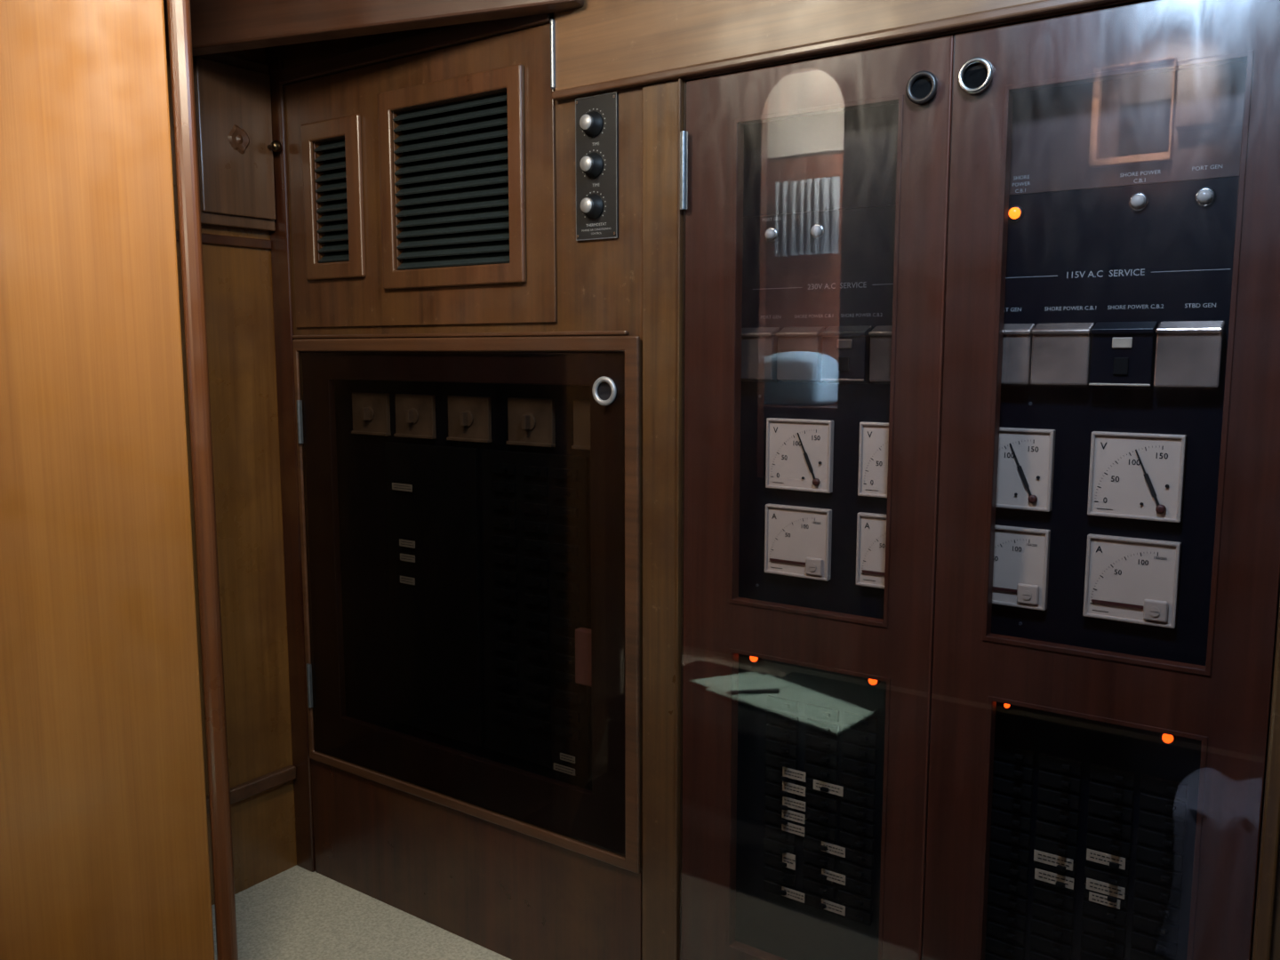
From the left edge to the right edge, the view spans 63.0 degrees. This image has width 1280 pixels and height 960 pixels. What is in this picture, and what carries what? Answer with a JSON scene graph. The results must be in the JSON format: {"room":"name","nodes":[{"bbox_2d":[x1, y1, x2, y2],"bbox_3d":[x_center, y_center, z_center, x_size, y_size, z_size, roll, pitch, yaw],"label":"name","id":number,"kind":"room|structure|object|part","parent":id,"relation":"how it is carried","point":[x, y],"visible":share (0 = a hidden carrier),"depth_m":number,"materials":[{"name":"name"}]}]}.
{"room":"electrical room","nodes":[
{"label":"electrical room","id":0,"kind":"room"},
{"bbox_2d":[166,47,348,904],"bbox_3d":[-1.409,-0.025,2.407,0.060,2.460,1.920,5,9,35],"label":"wall","id":1,"kind":"structure","parent":0,"point":[238,286],"depth_m":2.86,"materials":[{"name":"brown wood"}]},
{"bbox_2d":[0,0,215,959],"bbox_3d":[-1.355,0.033,1.937,0.953,2.451,0.038,-3,8,-25],"label":"door","id":2,"kind":"structure","parent":1,"relation":"in","point":[104,844],"depth_m":2.05,"materials":[{"name":"brown wood"}]},
{"bbox_2d":[176,230,271,249],"bbox_3d":[-1.377,-0.576,2.321,0.011,0.025,1.286,5,9,35],"label":"trim","id":3,"kind":"structure","parent":1,"relation":"attached to","point":[206,238],"depth_m":2.75,"materials":[{"name":"red wood"}]},
{"bbox_2d":[192,53,281,231],"bbox_3d":[-1.042,-0.874,2.695,0.088,0.430,0.229,5,9,35],"label":"cabinet door","id":4,"kind":"structure","parent":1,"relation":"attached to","point":[236,144],"depth_m":2.69,"materials":[{"name":"brown wood"}]},
{"bbox_3d":[-0.968,-0.882,2.759,0.041,0.030,0.030,5,9,35],"label":"knob","id":5,"kind":"part","parent":4,"relation":"part of","materials":[{"name":"gold metal"}]},
{"bbox_2d":[206,765,295,813],"bbox_3d":[-1.372,0.908,2.500,0.024,0.040,1.286,5,9,35],"label":"trim","id":6,"kind":"structure","parent":1,"relation":"attached to","point":[253,787],"depth_m":2.92,"materials":[{"name":"brown wood"}]},
{"bbox_2d":[211,864,511,959],"bbox_3d":[-0.544,1.406,1.057,4.300,0.050,3.400,5,9,35],"label":"floor","id":7,"kind":"structure","parent":0,"point":[297,913],"depth_m":2.73,"materials":[{"name":"carpet"}]},
{"bbox_2d":[166,0,238,959],"bbox_3d":[-0.899,0.008,2.147,0.041,2.453,0.056,-3,8,-25],"label":"trim","id":8,"kind":"structure","parent":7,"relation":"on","point":[179,18],"depth_m":2.12,"materials":[{"name":"brown wood"}]},
{"bbox_2d":[264,0,1279,959],"bbox_3d":[0.514,0.041,1.875,3.700,2.460,0.020,5,9,35],"label":"wall","id":9,"kind":"structure","parent":0,"point":[599,282],"depth_m":2.25,"materials":[{"name":"brown wood"}]},
{"bbox_2d":[265,60,315,871],"bbox_3d":[-0.975,0.013,2.910,0.074,2.260,0.012,5,9,35],"label":"trim","id":10,"kind":"structure","parent":9,"relation":"attached to","point":[280,237],"depth_m":2.90,"materials":[{"name":"red wood"}]},
{"bbox_2d":[300,113,366,279],"bbox_3d":[-0.780,-0.720,2.687,0.226,0.398,0.041,5,9,35],"label":"air vent","id":11,"kind":"object","parent":9,"relation":"in","point":[348,126],"visible":1,"depth_m":2.68,"materials":[{"name":"brown wood"}]},
{"bbox_2d":[163,0,583,58],"bbox_3d":[-0.642,-1.129,2.331,1.110,0.250,0.060,3,7,20],"label":"trim","id":12,"kind":"structure","parent":9,"relation":"attached to","point":[217,26],"depth_m":2.34,"materials":[{"name":"brown wood"}]},
{"bbox_2d":[279,12,553,85],"bbox_3d":[-0.567,-1.028,2.486,0.924,0.038,0.020,5,9,35],"label":"trim","id":13,"kind":"structure","parent":9,"relation":"attached to","point":[466,32],"depth_m":2.46,"materials":[{"name":"brown wood"}]},
{"bbox_2d":[287,24,557,327],"bbox_3d":[-0.557,-0.694,2.528,0.910,0.632,0.008,5,9,35],"label":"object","id":14,"kind":"structure","parent":9,"relation":"attached to","point":[354,301],"depth_m":2.50,"materials":[{"name":"brown wood"}]},
{"bbox_2d":[377,64,526,289],"bbox_3d":[-0.439,-0.692,2.447,0.465,0.470,0.041,5,9,35],"label":"air vent","id":15,"kind":"object","parent":9,"relation":"in","point":[510,78],"visible":1,"depth_m":2.43,"materials":[{"name":"brown wood"}]},
{"bbox_2d":[292,336,639,873],"bbox_3d":[-0.463,0.243,2.607,1.174,1.185,0.092,5,9,35],"label":"glass cabinet door","id":16,"kind":"structure","parent":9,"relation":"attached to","point":[474,503],"depth_m":2.58,"materials":[{"name":"brown wood"}]},
{"bbox_2d":[351,392,391,436],"bbox_3d":[-0.722,-0.175,2.768,0.140,0.111,0.034,5,9,35],"label":"switch","id":17,"kind":"object","parent":16,"relation":"attached to","point":[371,412],"depth_m":2.76,"materials":[{"name":"beige plastic"}]},
{"bbox_2d":[393,393,436,439],"bbox_3d":[-0.583,-0.163,2.671,0.140,0.111,0.034,5,9,35],"label":"switch","id":18,"kind":"object","parent":16,"relation":"attached to","point":[414,414],"depth_m":2.66,"materials":[{"name":"beige plastic"}]},
{"bbox_2d":[292,330,628,338],"bbox_3d":[-0.484,-0.350,2.517,1.120,0.009,0.012,5,9,35],"label":"trim","id":19,"kind":"structure","parent":16,"relation":"attached to","point":[585,332],"depth_m":2.45,"materials":[{"name":"brown wood"}]},
{"bbox_3d":[-0.440,0.233,2.643,1.170,1.050,0.006,5,9,35],"label":"fuse panel","id":20,"kind":"part","parent":16,"relation":"part of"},
{"bbox_2d":[446,395,492,442],"bbox_3d":[-0.426,-0.149,2.561,0.140,0.111,0.034,5,9,35],"label":"switch","id":21,"kind":"object","parent":16,"relation":"attached to","point":[468,418],"depth_m":2.56,"materials":[{"name":"beige plastic"}]},
{"bbox_2d":[506,397,555,447],"bbox_3d":[-0.262,-0.135,2.446,0.140,0.111,0.034,5,9,35],"label":"switch","id":22,"kind":"object","parent":16,"relation":"attached to","point":[531,421],"depth_m":2.44,"materials":[{"name":"beige plastic"}]},
{"bbox_2d":[571,400,590,449],"bbox_3d":[-0.099,-0.121,2.331,0.140,0.111,0.034,5,9,35],"label":"switch","id":23,"kind":"object","parent":16,"relation":"attached to","point":[580,409],"depth_m":2.36,"materials":[{"name":"beige plastic"}]},
{"bbox_2d":[311,759,641,959],"bbox_3d":[-0.468,1.006,2.677,1.154,0.346,0.004,5,9,35],"label":"wall panel","id":24,"kind":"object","parent":9,"relation":"attached to","point":[515,895],"depth_m":2.64,"materials":[{"name":"red wood"}]},
{"bbox_2d":[550,18,555,89],"bbox_3d":[-0.183,-0.908,2.229,0.010,0.144,0.020,5,9,35],"label":"hinge","id":25,"kind":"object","parent":9,"relation":"attached to","point":[552,20],"depth_m":2.22,"materials":[{"name":"metal"}]},
{"bbox_2d":[575,91,618,240],"bbox_3d":[-0.099,-0.657,2.191,0.110,0.295,0.035,5,9,35],"label":"thermostat panel","id":26,"kind":"object","parent":9,"relation":"attached to","point":[596,116],"visible":1,"depth_m":2.19,"materials":[{"name":"metal"}]},
{"bbox_3d":[-0.105,-0.578,2.203,0.052,0.052,0.027,5,9,35],"label":"knob","id":27,"kind":"part","parent":26,"relation":"part of","materials":[{"name":"black plastic"}]},
{"bbox_3d":[-0.105,-0.663,2.192,0.052,0.052,0.027,5,9,35],"label":"knob","id":28,"kind":"part","parent":26,"relation":"part of","materials":[{"name":"black plastic"}]},
{"bbox_3d":[-0.105,-0.746,2.182,0.052,0.052,0.027,5,9,35],"label":"knob","id":29,"kind":"part","parent":26,"relation":"part of","materials":[{"name":"black plastic"}]},
{"bbox_2d":[642,80,678,959],"bbox_3d":[0.043,0.214,2.215,0.090,2.033,0.006,5,9,35],"label":"trim","id":30,"kind":"structure","parent":9,"relation":"attached to","point":[660,100],"depth_m":2.20,"materials":[{"name":"orange wood"}]},
{"bbox_2d":[674,78,683,959],"bbox_3d":[0.081,0.217,2.184,0.006,2.033,0.014,5,9,35],"label":"trim","id":31,"kind":"structure","parent":9,"relation":"attached to","point":[680,81],"depth_m":2.17,"materials":[{"name":"orange wood"}]},
{"bbox_2d":[554,0,1045,90],"bbox_3d":[0.918,-0.938,1.447,2.687,0.403,0.012,5,9,35],"label":"trim","id":32,"kind":"structure","parent":9,"relation":"attached to","point":[599,41],"depth_m":2.01,"materials":[{"name":"brown wood"}]},
{"bbox_2d":[735,654,886,959],"bbox_3d":[0.340,0.778,2.146,0.470,0.930,0.030,5,9,35],"label":"breaker panel","id":33,"kind":"object","parent":9,"relation":"attached to","point":[811,740],"visible":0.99,"depth_m":2.13,"materials":[{"name":"black"}]},
{"bbox_2d":[749,656,760,663],"bbox_3d":[0.236,0.370,2.170,0.025,0.025,0.016,5,9,35],"label":"lamp","id":34,"kind":"object","parent":33,"relation":"attached to","point":[752,660],"depth_m":2.17,"materials":[{"name":"orange plastic"}]},
{"bbox_2d":[867,678,879,686],"bbox_3d":[0.451,0.388,2.020,0.025,0.025,0.016,5,9,35],"label":"lamp","id":35,"kind":"object","parent":33,"relation":"attached to","point":[870,682],"depth_m":2.02,"materials":[{"name":"orange plastic"}]},
{"bbox_2d":[680,34,955,959],"bbox_3d":[0.308,0.186,2.030,0.539,1.924,0.048,5,9,35],"label":"door","id":36,"kind":"structure","parent":9,"relation":"attached to","point":[896,650],"depth_m":1.99,"materials":[{"name":"red wood"}]},
{"bbox_2d":[738,103,898,619],"bbox_3d":[0.337,-0.221,2.017,0.473,0.975,0.042,5,9,35],"label":"switchboard","id":37,"kind":"object","parent":9,"relation":"attached to","point":[818,285],"visible":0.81,"depth_m":2.02,"materials":[{"name":"metal"}]},
{"bbox_2d":[741,327,779,382],"bbox_3d":[0.231,-0.250,2.085,0.090,0.108,0.036,5,9,35],"label":"switch","id":38,"kind":"object","parent":37,"relation":"attached to","point":[760,346],"depth_m":2.07,"materials":[{"name":"plastic"}]},
{"bbox_2d":[764,226,778,242],"bbox_3d":[0.255,-0.483,2.051,0.030,0.030,0.016,5,9,35],"label":"lamp","id":39,"kind":"object","parent":37,"relation":"attached to","point":[771,233],"depth_m":2.05,"materials":[{"name":"silver metal"}]},
{"bbox_2d":[776,326,824,383],"bbox_3d":[0.311,-0.243,2.029,0.090,0.108,0.036,5,9,35],"label":"switch","id":40,"kind":"object","parent":37,"relation":"attached to","point":[800,350],"depth_m":2.02,"materials":[{"name":"plastic"}]},
{"bbox_2d":[809,223,824,239],"bbox_3d":[0.336,-0.476,1.995,0.030,0.030,0.016,5,9,35],"label":"lamp","id":41,"kind":"object","parent":37,"relation":"attached to","point":[817,230],"depth_m":1.99,"materials":[{"name":"silver metal"}]},
{"bbox_3d":[0.347,-0.611,1.984,0.470,0.194,0.006,5,9,35],"label":"panel","id":42,"kind":"part","parent":37,"relation":"part of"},
{"bbox_2d":[820,325,871,383],"bbox_3d":[0.389,-0.237,1.974,0.090,0.109,0.036,5,9,35],"label":"switch","id":43,"kind":"object","parent":37,"relation":"attached to","point":[845,350],"depth_m":1.96,"materials":[{"name":"black plastic"}]},
{"bbox_2d":[868,325,892,383],"bbox_3d":[0.468,-0.230,1.919,0.090,0.108,0.036,5,9,35],"label":"switch","id":44,"kind":"object","parent":37,"relation":"attached to","point":[879,336],"depth_m":1.92,"materials":[{"name":"grey plastic"}]},
{"bbox_2d":[552,0,1120,100],"bbox_3d":[0.914,-0.728,1.470,2.690,0.017,0.022,5,9,35],"label":"trim","id":45,"kind":"structure","parent":9,"relation":"attached to","point":[1047,6],"depth_m":1.85,"materials":[{"name":"brown wood"}]},
{"bbox_2d":[984,702,1201,959],"bbox_3d":[0.769,0.815,1.845,0.460,0.930,0.030,5,9,35],"label":"breaker panel","id":46,"kind":"object","parent":9,"relation":"attached to","point":[1093,823],"visible":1,"depth_m":1.82,"materials":[{"name":"black"}]},
{"bbox_2d":[1002,703,1013,709],"bbox_3d":[0.659,0.404,1.874,0.018,0.018,0.016,5,9,35],"label":"lamp","id":47,"kind":"object","parent":46,"relation":"attached to","point":[1004,706],"depth_m":1.87,"materials":[{"name":"orange plastic"}]},
{"bbox_2d":[1160,733,1176,744],"bbox_3d":[0.872,0.427,1.725,0.025,0.025,0.016,5,9,35],"label":"lamp","id":48,"kind":"object","parent":46,"relation":"attached to","point":[1164,739],"depth_m":1.72,"materials":[{"name":"orange plastic"}]},
{"bbox_2d":[922,0,1279,959],"bbox_3d":[0.746,0.223,1.726,0.523,1.924,0.044,5,9,35],"label":"door","id":49,"kind":"structure","parent":9,"relation":"attached to","point":[1224,703],"depth_m":1.67,"materials":[{"name":"red wood"}]},
{"bbox_3d":[0.739,0.219,1.717,0.519,1.904,0.005,5,9,35],"label":"pane","id":50,"kind":"part","parent":49,"relation":"part of","materials":[{"name":"clear glass"}]},
{"bbox_2d":[991,61,1247,665],"bbox_3d":[0.753,-0.185,1.726,0.430,0.975,0.042,5,9,35],"label":"switchboard","id":51,"kind":"object","parent":9,"relation":"attached to","point":[1117,299],"visible":0.9,"depth_m":1.71,"materials":[{"name":"black metal"}]},
{"bbox_2d":[1008,205,1023,222],"bbox_3d":[0.639,-0.456,1.782,0.028,0.028,0.016,5,9,35],"label":"lamp","id":52,"kind":"object","parent":51,"relation":"attached to","point":[1015,212],"depth_m":1.78,"materials":[{"name":"orange plastic"}]},
{"bbox_2d":[1000,323,1034,386],"bbox_3d":[0.629,-0.216,1.806,0.094,0.108,0.036,5,9,35],"label":"switch","id":53,"kind":"object","parent":51,"relation":"attached to","point":[1018,360],"depth_m":1.78,"materials":[{"name":"metal"}]},
{"bbox_2d":[1030,322,1094,388],"bbox_3d":[0.707,-0.209,1.752,0.094,0.108,0.036,5,9,35],"label":"switch","id":54,"kind":"object","parent":51,"relation":"attached to","point":[1062,354],"depth_m":1.74,"materials":[{"name":"metal"}]},
{"bbox_2d":[1088,321,1157,389],"bbox_3d":[0.785,-0.202,1.697,0.094,0.109,0.036,5,9,35],"label":"switch","id":55,"kind":"object","parent":51,"relation":"attached to","point":[1123,355],"depth_m":1.69,"materials":[{"name":"black plastic"}]},
{"bbox_3d":[0.763,-0.575,1.692,0.430,0.194,0.006,5,9,35],"label":"panel","id":56,"kind":"part","parent":51,"relation":"part of","materials":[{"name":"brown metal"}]},
{"bbox_2d":[1128,192,1149,211],"bbox_3d":[0.797,-0.446,1.671,0.030,0.030,0.016,5,9,35],"label":"lamp","id":57,"kind":"object","parent":51,"relation":"attached to","point":[1137,201],"depth_m":1.67,"materials":[{"name":"silver metal"}]},
{"bbox_2d":[1153,320,1224,390],"bbox_3d":[0.863,-0.196,1.642,0.094,0.108,0.036,5,9,35],"label":"switch","id":58,"kind":"object","parent":51,"relation":"attached to","point":[1188,355],"depth_m":1.63,"materials":[{"name":"metal"}]},
{"bbox_2d":[1194,186,1215,207],"bbox_3d":[0.875,-0.439,1.616,0.030,0.030,0.016,5,9,35],"label":"lamp","id":59,"kind":"object","parent":51,"relation":"attached to","point":[1204,196],"depth_m":1.62,"materials":[{"name":"silver metal"}]},
{"bbox_2d":[1252,611,1279,959],"bbox_3d":[0.964,0.294,1.564,0.022,2.033,0.016,5,9,35],"label":"trim","id":60,"kind":"structure","parent":9,"relation":"attached to","point":[1271,821],"depth_m":1.59,"materials":[{"name":"orange wood"}]},
{"bbox_2d":[401,100,1279,957],"bbox_3d":[0.693,0.009,2.127,3.700,2.460,0.040,5,9,35],"label":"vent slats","id":61,"kind":"structure","parent":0,"point":[501,103],"depth_m":2.84,"materials":[{"name":"black metal"}]}
]}

